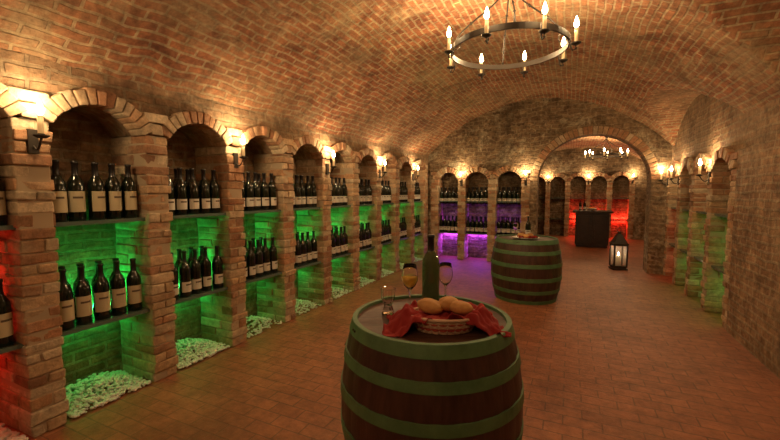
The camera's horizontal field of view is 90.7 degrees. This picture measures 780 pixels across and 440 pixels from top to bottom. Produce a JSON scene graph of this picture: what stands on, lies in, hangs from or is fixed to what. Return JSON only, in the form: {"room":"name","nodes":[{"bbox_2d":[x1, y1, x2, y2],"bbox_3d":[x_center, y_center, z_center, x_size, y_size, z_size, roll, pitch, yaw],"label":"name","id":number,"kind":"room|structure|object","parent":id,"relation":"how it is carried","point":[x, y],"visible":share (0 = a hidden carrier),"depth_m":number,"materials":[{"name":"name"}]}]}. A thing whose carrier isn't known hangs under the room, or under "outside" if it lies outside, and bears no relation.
{"room":"wine cellar","nodes":[
{"label":"wine cellar","id":0,"kind":"room"},
{"bbox_2d":[0,48,427,391],"bbox_3d":[-1.862,0.016,4.471,0.450,2.720,12.500,2,5,25],"label":"wall","id":1,"kind":"structure","parent":0,"point":[83,135],"depth_m":3.44,"materials":[{"name":"brick"}]},
{"bbox_2d":[0,82,427,437],"bbox_3d":[-1.519,0.085,5.114,0.532,2.488,10.678,2,5,25],"label":"arches","id":2,"kind":"structure","parent":0,"point":[33,401],"depth_m":3.50,"materials":[{"name":"beige brick"}]},
{"bbox_2d":[26,99,49,153],"bbox_3d":[-2.343,-0.622,2.558,0.175,0.349,0.088,2,5,25],"label":"wall sconce","id":3,"kind":"object","parent":2,"relation":"attached to","point":[33,142],"visible":1,"depth_m":2.55,"materials":[{"name":"grey metal"}]},
{"bbox_2d":[0,201,422,353],"bbox_3d":[-1.552,0.268,5.141,0.440,0.840,10.260,2,5,25],"label":"glass shelves","id":4,"kind":"object","parent":2,"relation":"attached to","point":[95,323],"visible":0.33,"depth_m":3.38,"materials":[{"name":"grey"}]},
{"bbox_2d":[0,177,6,224],"bbox_3d":[-2.775,-0.176,2.314,0.268,0.454,0.632,2,5,25],"label":"wine bottles","id":5,"kind":"object","parent":4,"relation":"on","point":[3,219],"visible":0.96,"depth_m":2.53,"materials":[{"name":"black glass"}]},
{"bbox_2d":[0,278,13,347],"bbox_3d":[-2.775,0.632,2.368,0.266,0.454,0.627,2,5,25],"label":"wine bottles","id":6,"kind":"object","parent":4,"relation":"on","point":[6,317],"visible":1,"depth_m":2.56,"materials":[{"name":"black glass"}]},
{"bbox_2d":[51,160,137,221],"bbox_3d":[-2.411,-0.233,3.098,0.272,0.454,0.628,2,5,25],"label":"wine bottles","id":7,"kind":"object","parent":4,"relation":"on","point":[112,200],"visible":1,"depth_m":3.03,"materials":[{"name":"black glass"}]},
{"bbox_2d":[58,258,142,330],"bbox_3d":[-2.409,0.575,3.156,0.273,0.454,0.626,2,5,25],"label":"wine bottles","id":8,"kind":"object","parent":4,"relation":"on","point":[107,299],"visible":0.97,"depth_m":3.09,"materials":[{"name":"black glass"}]},
{"bbox_2d":[168,168,219,214],"bbox_3d":[-2.038,-0.290,3.883,0.259,0.454,0.625,2,5,25],"label":"wine bottles","id":9,"kind":"object","parent":4,"relation":"on","point":[187,196],"visible":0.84,"depth_m":3.82,"materials":[{"name":"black glass"}]},
{"bbox_2d":[171,245,223,299],"bbox_3d":[-2.038,0.517,3.945,0.269,0.454,0.632,2,5,25],"label":"wine bottles","id":10,"kind":"object","parent":4,"relation":"on","point":[193,275],"visible":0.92,"depth_m":3.89,"materials":[{"name":"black glass"}]},
{"bbox_2d":[241,172,276,210],"bbox_3d":[-1.673,-0.348,4.673,0.272,0.454,0.620,2,5,25],"label":"wine bottles","id":11,"kind":"object","parent":4,"relation":"on","point":[257,195],"visible":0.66,"depth_m":4.63,"materials":[{"name":"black glass"}]},
{"bbox_2d":[243,237,277,280],"bbox_3d":[-1.673,0.460,4.730,0.267,0.454,0.624,2,5,25],"label":"wine bottles","id":12,"kind":"object","parent":4,"relation":"on","point":[260,260],"visible":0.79,"depth_m":4.69,"materials":[{"name":"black glass"}]},
{"bbox_2d":[293,175,316,207],"bbox_3d":[-1.303,-0.405,5.458,0.270,0.454,0.632,2,5,25],"label":"wine bottles","id":13,"kind":"object","parent":4,"relation":"on","point":[305,195],"visible":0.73,"depth_m":5.43,"materials":[{"name":"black glass"}]},
{"bbox_2d":[294,231,317,266],"bbox_3d":[-1.306,0.403,5.518,0.265,0.454,0.634,2,5,25],"label":"wine bottles","id":14,"kind":"object","parent":4,"relation":"on","point":[306,251],"visible":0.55,"depth_m":5.48,"materials":[{"name":"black glass"}]},
{"bbox_2d":[330,226,347,256],"bbox_3d":[-0.934,0.346,6.301,0.264,0.454,0.630,2,5,25],"label":"wine bottles","id":15,"kind":"object","parent":4,"relation":"on","point":[339,244],"visible":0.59,"depth_m":6.31,"materials":[{"name":"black glass"}]},
{"bbox_2d":[330,177,347,205],"bbox_3d":[-0.938,-0.462,6.244,0.266,0.454,0.625,2,5,25],"label":"wine bottles","id":16,"kind":"object","parent":4,"relation":"on","point":[339,192],"visible":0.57,"depth_m":6.21,"materials":[{"name":"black glass"}]},
{"bbox_2d":[358,179,371,203],"bbox_3d":[-0.559,-0.519,7.030,0.259,0.454,0.629,2,5,25],"label":"wine bottles","id":17,"kind":"object","parent":4,"relation":"on","point":[365,192],"visible":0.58,"depth_m":7.06,"materials":[{"name":"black glass"}]},
{"bbox_2d":[359,222,371,248],"bbox_3d":[-0.564,0.289,7.086,0.267,0.454,0.626,2,5,25],"label":"wine bottles","id":18,"kind":"object","parent":4,"relation":"on","point":[365,236],"visible":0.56,"depth_m":7.12,"materials":[{"name":"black glass"}]},
{"bbox_2d":[381,180,390,202],"bbox_3d":[-0.197,-0.577,7.819,0.269,0.454,0.627,2,5,25],"label":"wine bottles","id":19,"kind":"object","parent":4,"relation":"on","point":[386,190],"visible":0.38,"depth_m":7.87,"materials":[{"name":"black glass"}]},
{"bbox_2d":[381,219,390,243],"bbox_3d":[-0.201,0.231,7.877,0.256,0.454,0.634,2,5,25],"label":"wine bottles","id":20,"kind":"object","parent":4,"relation":"on","point":[386,229],"visible":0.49,"depth_m":7.92,"materials":[{"name":"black glass"}]},
{"bbox_2d":[399,217,406,237],"bbox_3d":[0.169,0.174,8.661,0.255,0.454,0.624,2,5,25],"label":"wine bottles","id":21,"kind":"object","parent":4,"relation":"on","point":[403,226],"visible":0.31,"depth_m":8.71,"materials":[{"name":"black glass"}]},
{"bbox_2d":[399,181,407,201],"bbox_3d":[0.172,-0.634,8.602,0.270,0.454,0.634,2,5,25],"label":"wine bottles","id":22,"kind":"object","parent":4,"relation":"on","point":[403,197],"visible":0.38,"depth_m":8.64,"materials":[{"name":"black glass"}]},
{"bbox_2d":[414,182,419,200],"bbox_3d":[0.541,-0.691,9.387,0.269,0.454,0.620,2,5,25],"label":"wine bottles","id":23,"kind":"object","parent":4,"relation":"on","point":[417,189],"visible":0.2,"depth_m":9.44,"materials":[{"name":"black glass"}]},
{"bbox_2d":[414,215,420,233],"bbox_3d":[0.539,0.117,9.444,0.259,0.454,0.628,2,5,25],"label":"wine bottles","id":24,"kind":"object","parent":4,"relation":"on","point":[417,225],"visible":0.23,"depth_m":9.50,"materials":[{"name":"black glass"}]},
{"bbox_2d":[232,135,247,167],"bbox_3d":[-1.606,-0.736,4.131,0.175,0.349,0.088,2,5,25],"label":"wall sconce","id":25,"kind":"object","parent":2,"relation":"attached to","point":[235,155],"visible":1,"depth_m":4.12,"materials":[{"name":"grey metal"}]},
{"bbox_2d":[325,151,336,174],"bbox_3d":[-0.869,-0.851,5.703,0.175,0.349,0.088,2,5,25],"label":"wall sconce","id":26,"kind":"object","parent":2,"relation":"attached to","point":[333,154],"visible":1,"depth_m":5.70,"materials":[{"name":"grey metal"}]},
{"bbox_2d":[378,161,386,177],"bbox_3d":[-0.132,-0.965,7.275,0.175,0.349,0.088,2,5,25],"label":"wall sconce","id":27,"kind":"object","parent":2,"relation":"attached to","point":[379,172],"visible":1,"depth_m":7.24,"materials":[{"name":"grey metal"}]},
{"bbox_2d":[412,166,418,180],"bbox_3d":[0.605,-1.079,8.847,0.175,0.349,0.088,2,5,25],"label":"wall sconce","id":28,"kind":"object","parent":2,"relation":"attached to","point":[413,179],"visible":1,"depth_m":8.84,"materials":[{"name":"grey metal"}]},
{"bbox_2d":[0,0,779,155],"bbox_3d":[0.640,-1.656,3.204,5.350,1.419,12.550,2,5,25],"label":"ceiling","id":29,"kind":"structure","parent":0,"point":[376,71],"depth_m":4.29,"materials":[{"name":"brick"}]},
{"bbox_2d":[444,0,580,79],"bbox_3d":[1.159,-1.968,3.763,1.216,0.841,1.218,1,4,11],"label":"chandelier","id":30,"kind":"object","parent":29,"relation":"hanging from","point":[544,27],"visible":1,"depth_m":3.65,"materials":[{"name":"grey metal"}]},
{"bbox_2d":[0,234,779,439],"bbox_3d":[2.449,1.230,6.523,7.000,0.001,19.900,2,5,25],"label":"floor","id":31,"kind":"structure","parent":0,"point":[617,354],"depth_m":3.60,"materials":[{"name":"tile"}]},
{"bbox_2d":[0,423,28,439],"bbox_3d":[-2.812,1.465,2.448,0.484,0.119,0.629,2,5,25],"label":"pebbles","id":32,"kind":"object","parent":31,"relation":"on","point":[5,433],"visible":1,"depth_m":2.63,"materials":[{"name":"white gravel"}]},
{"bbox_2d":[65,370,150,417],"bbox_3d":[-2.440,1.407,3.238,0.490,0.121,0.624,2,5,25],"label":"pebbles","id":33,"kind":"object","parent":31,"relation":"on","point":[117,378],"visible":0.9,"depth_m":3.19,"materials":[{"name":"white gravel"}]},
{"bbox_2d":[175,338,229,368],"bbox_3d":[-2.072,1.351,4.021,0.490,0.120,0.625,2,5,25],"label":"pebbles","id":34,"kind":"object","parent":31,"relation":"on","point":[200,346],"visible":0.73,"depth_m":4.00,"materials":[{"name":"white gravel"}]},
{"bbox_2d":[246,315,281,337],"bbox_3d":[-1.706,1.292,4.808,0.486,0.119,0.617,2,5,25],"label":"pebbles","id":35,"kind":"object","parent":31,"relation":"on","point":[264,320],"visible":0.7,"depth_m":4.80,"materials":[{"name":"white gravel"}]},
{"bbox_2d":[295,299,320,314],"bbox_3d":[-1.335,1.239,5.591,0.488,0.116,0.616,2,5,25],"label":"pebbles","id":36,"kind":"object","parent":31,"relation":"on","point":[299,301],"visible":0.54,"depth_m":5.60,"materials":[{"name":"white"}]},
{"bbox_2d":[331,287,351,298],"bbox_3d":[-0.965,1.180,6.381,0.479,0.120,0.621,2,5,25],"label":"pebbles","id":37,"kind":"object","parent":31,"relation":"on","point":[337,289],"visible":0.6,"depth_m":6.37,"materials":[{"name":"white"}]},
{"bbox_2d":[359,277,375,287],"bbox_3d":[-0.601,1.126,7.165,0.496,0.115,0.632,2,5,25],"label":"pebbles","id":38,"kind":"object","parent":31,"relation":"on","point":[366,280],"visible":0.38,"depth_m":7.14,"materials":[{"name":"white"}]},
{"bbox_2d":[381,269,393,276],"bbox_3d":[-0.229,1.069,7.946,0.492,0.115,0.636,2,5,25],"label":"pebbles","id":39,"kind":"object","parent":31,"relation":"on","point":[382,270],"visible":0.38,"depth_m":7.94,"materials":[{"name":"white"}]},
{"bbox_2d":[340,294,523,439],"bbox_3d":[0.241,1.047,2.321,1.070,0.974,1.070,0,4,-4],"label":"barrel","id":40,"kind":"object","parent":31,"relation":"on","point":[416,385],"visible":0.87,"depth_m":1.87,"materials":[{"name":"brown wood"}]},
{"bbox_2d":[381,286,395,315],"bbox_3d":[-0.011,0.494,2.343,0.094,0.160,0.089,2,5,25],"label":"drinking glass","id":41,"kind":"object","parent":40,"relation":"on","point":[387,293],"visible":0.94,"depth_m":2.32,"materials":[{"name":"clear glass"}]},
{"bbox_2d":[402,263,417,304],"bbox_3d":[0.125,0.423,2.429,0.103,0.290,0.103,2,5,25],"label":"wine glass","id":42,"kind":"object","parent":40,"relation":"on","point":[409,272],"depth_m":2.39,"materials":[{"name":"clear glass"}]},
{"bbox_2d":[422,234,439,300],"bbox_3d":[0.273,0.327,2.574,0.116,0.461,0.116,2,5,25],"label":"wine bottle","id":43,"kind":"object","parent":40,"relation":"on","point":[430,263],"visible":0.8,"depth_m":2.53,"materials":[{"name":"green glass"}]},
{"bbox_2d":[439,262,452,296],"bbox_3d":[0.372,0.422,2.579,0.096,0.270,0.096,2,5,25],"label":"wine glass","id":44,"kind":"object","parent":40,"relation":"on","point":[445,272],"depth_m":2.54,"materials":[{"name":"clear glass"}]},
{"bbox_2d":[382,296,511,337],"bbox_3d":[0.292,0.506,2.134,0.674,0.167,0.374,0,4,-1],"label":"bread basket","id":45,"kind":"object","parent":40,"relation":"on","point":[450,315],"visible":1,"depth_m":2.03,"materials":[{"name":"red fabric"}]},
{"bbox_2d":[491,234,562,304],"bbox_3d":[2.192,0.764,6.223,1.090,0.974,1.090,-3,5,-38],"label":"barrel","id":46,"kind":"object","parent":31,"relation":"on","point":[524,272],"visible":0.98,"depth_m":5.79,"materials":[{"name":"brown wood"}]},
{"bbox_2d":[512,233,539,239],"bbox_3d":[2.158,0.255,6.113,0.410,0.091,0.410,2,5,25],"label":"serving plate","id":47,"kind":"object","parent":46,"relation":"on","point":[528,236],"visible":1,"depth_m":6.03,"materials":[{"name":"white ceramic"}]},
{"bbox_2d":[525,216,530,233],"bbox_3d":[2.293,0.108,6.392,0.087,0.343,0.088,2,5,25],"label":"wine bottle","id":48,"kind":"object","parent":46,"relation":"on","point":[528,224],"visible":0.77,"depth_m":6.36,"materials":[{"name":"black glass"}]},
{"bbox_2d":[573,200,613,247],"bbox_3d":[6.331,0.101,12.092,1.100,1.444,0.840,2,5,25],"label":"counter","id":49,"kind":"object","parent":31,"relation":"on","point":[591,227],"depth_m":11.80,"materials":[{"name":"brown wood"}]},
{"bbox_2d":[608,228,628,270],"bbox_3d":[5.036,0.629,8.477,0.300,0.915,0.300,1,4,11],"label":"lantern","id":50,"kind":"object","parent":31,"relation":"on","point":[618,240],"visible":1,"depth_m":8.40,"materials":[{"name":"grey metal"}]},
{"bbox_2d":[428,99,531,257],"bbox_3d":[1.995,-0.986,9.768,3.000,3.950,0.370,2,5,25],"label":"wall","id":51,"kind":"structure","parent":0,"point":[495,139],"depth_m":9.50,"materials":[{"name":"brown brick"}]},
{"bbox_2d":[431,165,530,260],"bbox_3d":[2.241,-0.168,9.667,2.447,2.333,0.451,2,5,25],"label":"column","id":52,"kind":"structure","parent":0,"point":[493,186],"depth_m":9.60,"materials":[{"name":"beige brick"}]},
{"bbox_2d":[438,200,520,235],"bbox_3d":[2.255,-0.064,9.707,2.060,0.840,0.360,2,5,25],"label":"glass shelves","id":53,"kind":"object","parent":52,"relation":"attached to","point":[439,200],"visible":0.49,"depth_m":9.58,"materials":[{"name":"grey"}]},
{"bbox_2d":[439,215,457,231],"bbox_3d":[1.554,0.093,10.013,0.510,0.420,0.253,2,5,25],"label":"wine bottles","id":54,"kind":"object","parent":53,"relation":"on","point":[445,225],"visible":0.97,"depth_m":9.93,"materials":[{"name":"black glass"}]},
{"bbox_2d":[440,187,457,203],"bbox_3d":[1.554,-0.636,9.966,0.504,0.420,0.242,2,5,25],"label":"wine bottles","id":55,"kind":"object","parent":53,"relation":"on","point":[450,196],"visible":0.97,"depth_m":9.87,"materials":[{"name":"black glass"}]},
{"bbox_2d":[466,216,486,233],"bbox_3d":[2.210,0.115,9.707,0.547,0.420,0.260,2,5,25],"label":"wine bottles","id":56,"kind":"object","parent":53,"relation":"on","point":[472,226],"visible":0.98,"depth_m":9.64,"materials":[{"name":"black glass"}]},
{"bbox_2d":[467,187,487,203],"bbox_3d":[2.211,-0.613,9.654,0.538,0.420,0.264,2,5,25],"label":"wine bottles","id":57,"kind":"object","parent":53,"relation":"on","point":[471,196],"visible":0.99,"depth_m":9.56,"materials":[{"name":"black glass"}]},
{"bbox_2d":[497,217,519,234],"bbox_3d":[2.899,0.138,9.386,0.557,0.420,0.260,2,5,25],"label":"wine bottles","id":58,"kind":"object","parent":53,"relation":"on","point":[503,227],"visible":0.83,"depth_m":9.33,"materials":[{"name":"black glass"}]},
{"bbox_2d":[497,187,520,204],"bbox_3d":[2.897,-0.590,9.331,0.553,0.420,0.259,2,5,25],"label":"wine bottles","id":59,"kind":"object","parent":53,"relation":"on","point":[509,195],"visible":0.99,"depth_m":9.26,"materials":[{"name":"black glass"}]},
{"bbox_2d":[523,170,526,185],"bbox_3d":[3.131,-0.972,8.891,0.090,0.349,0.174,2,5,25],"label":"wall sconce","id":60,"kind":"object","parent":52,"relation":"attached to","point":[525,180],"visible":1,"depth_m":8.85,"materials":[{"name":"grey metal"}]},
{"bbox_2d":[513,222,518,235],"bbox_3d":[2.079,0.157,6.364,0.089,0.250,0.089,2,5,25],"label":"wine glass","id":61,"kind":"object","parent":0,"point":[515,225],"depth_m":6.33,"materials":[{"name":"clear glass"}]},
{"bbox_2d":[539,172,636,238],"bbox_3d":[7.167,-0.586,14.732,3.729,2.431,0.432,2,5,25],"label":"column","id":62,"kind":"structure","parent":0,"point":[631,187],"depth_m":14.37,"materials":[{"name":"beige brick"}]},
{"bbox_2d":[538,197,628,220],"bbox_3d":[7.181,-0.433,14.776,3.360,0.840,0.340,2,5,25],"label":"glass shelves","id":63,"kind":"object","parent":62,"relation":"attached to","point":[538,197],"visible":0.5,"depth_m":14.54,"materials":[{"name":"grey"}]},
{"bbox_2d":[537,148,646,239],"bbox_3d":[7.138,-1.173,14.748,5.000,3.600,0.350,2,5,25],"label":"wall","id":64,"kind":"structure","parent":0,"point":[567,162],"depth_m":14.50,"materials":[{"name":"brown brick"}]},
{"bbox_2d":[555,136,641,159],"bbox_3d":[5.842,-1.827,11.683,5.000,1.350,6.300,2,5,25],"label":"ceiling","id":65,"kind":"structure","parent":0,"point":[590,141],"depth_m":12.92,"materials":[{"name":"brick"}]},
{"bbox_2d":[584,137,628,160],"bbox_3d":[6.279,-2.106,11.181,1.086,0.721,1.088,1,4,11],"label":"chandelier","id":66,"kind":"object","parent":65,"relation":"hanging from","point":[621,153],"visible":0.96,"depth_m":11.12,"materials":[{"name":"grey metal"}]},
{"bbox_2d":[529,98,671,273],"bbox_3d":[4.306,-0.908,8.694,5.200,3.950,0.523,2,5,25],"label":"archway","id":67,"kind":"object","parent":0,"point":[555,122],"depth_m":8.26,"materials":[{"name":"brick"}]},
{"bbox_2d":[662,147,737,329],"bbox_3d":[5.066,0.105,6.197,0.451,2.291,3.668,2,5,25],"label":"arches","id":68,"kind":"structure","parent":0,"point":[708,236],"depth_m":6.06,"materials":[{"name":"beige brick"}]},
{"bbox_2d":[659,168,668,185],"bbox_3d":[5.549,-0.873,7.806,0.175,0.349,0.088,2,5,25],"label":"wall sconce","id":69,"kind":"object","parent":68,"relation":"attached to","point":[661,171],"visible":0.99,"depth_m":7.80,"materials":[{"name":"white wax"}]},
{"bbox_2d":[669,166,679,184],"bbox_3d":[5.185,-0.817,7.029,0.175,0.349,0.088,2,5,25],"label":"wall sconce","id":70,"kind":"object","parent":68,"relation":"attached to","point":[671,168],"visible":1,"depth_m":7.03,"materials":[{"name":"grey metal"}]},
{"bbox_2d":[669,207,727,273],"bbox_3d":[5.099,0.231,6.193,0.360,0.760,3.280,2,5,25],"label":"glass shelves","id":71,"kind":"object","parent":68,"relation":"attached to","point":[699,258],"visible":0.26,"depth_m":5.88,"materials":[{"name":"grey"}]},
{"bbox_2d":[696,158,710,182],"bbox_3d":[4.456,-0.704,5.475,0.175,0.349,0.088,2,5,25],"label":"wall sconce","id":72,"kind":"object","parent":68,"relation":"attached to","point":[700,161],"visible":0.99,"depth_m":5.47,"materials":[{"name":"grey metal"}]},
{"bbox_2d":[672,108,757,173],"bbox_3d":[5.036,-0.112,6.021,0.370,2.750,3.960,2,5,25],"label":"wall","id":73,"kind":"structure","parent":0,"point":[750,129],"depth_m":5.27,"materials":[{"name":"brick"}]},
{"bbox_2d":[672,94,779,378],"bbox_3d":[3.034,-0.407,2.145,0.100,3.900,12.500,2,5,25],"label":"wall","id":74,"kind":"structure","parent":0,"point":[753,313],"depth_m":4.06,"materials":[{"name":"brick"}]}
]}

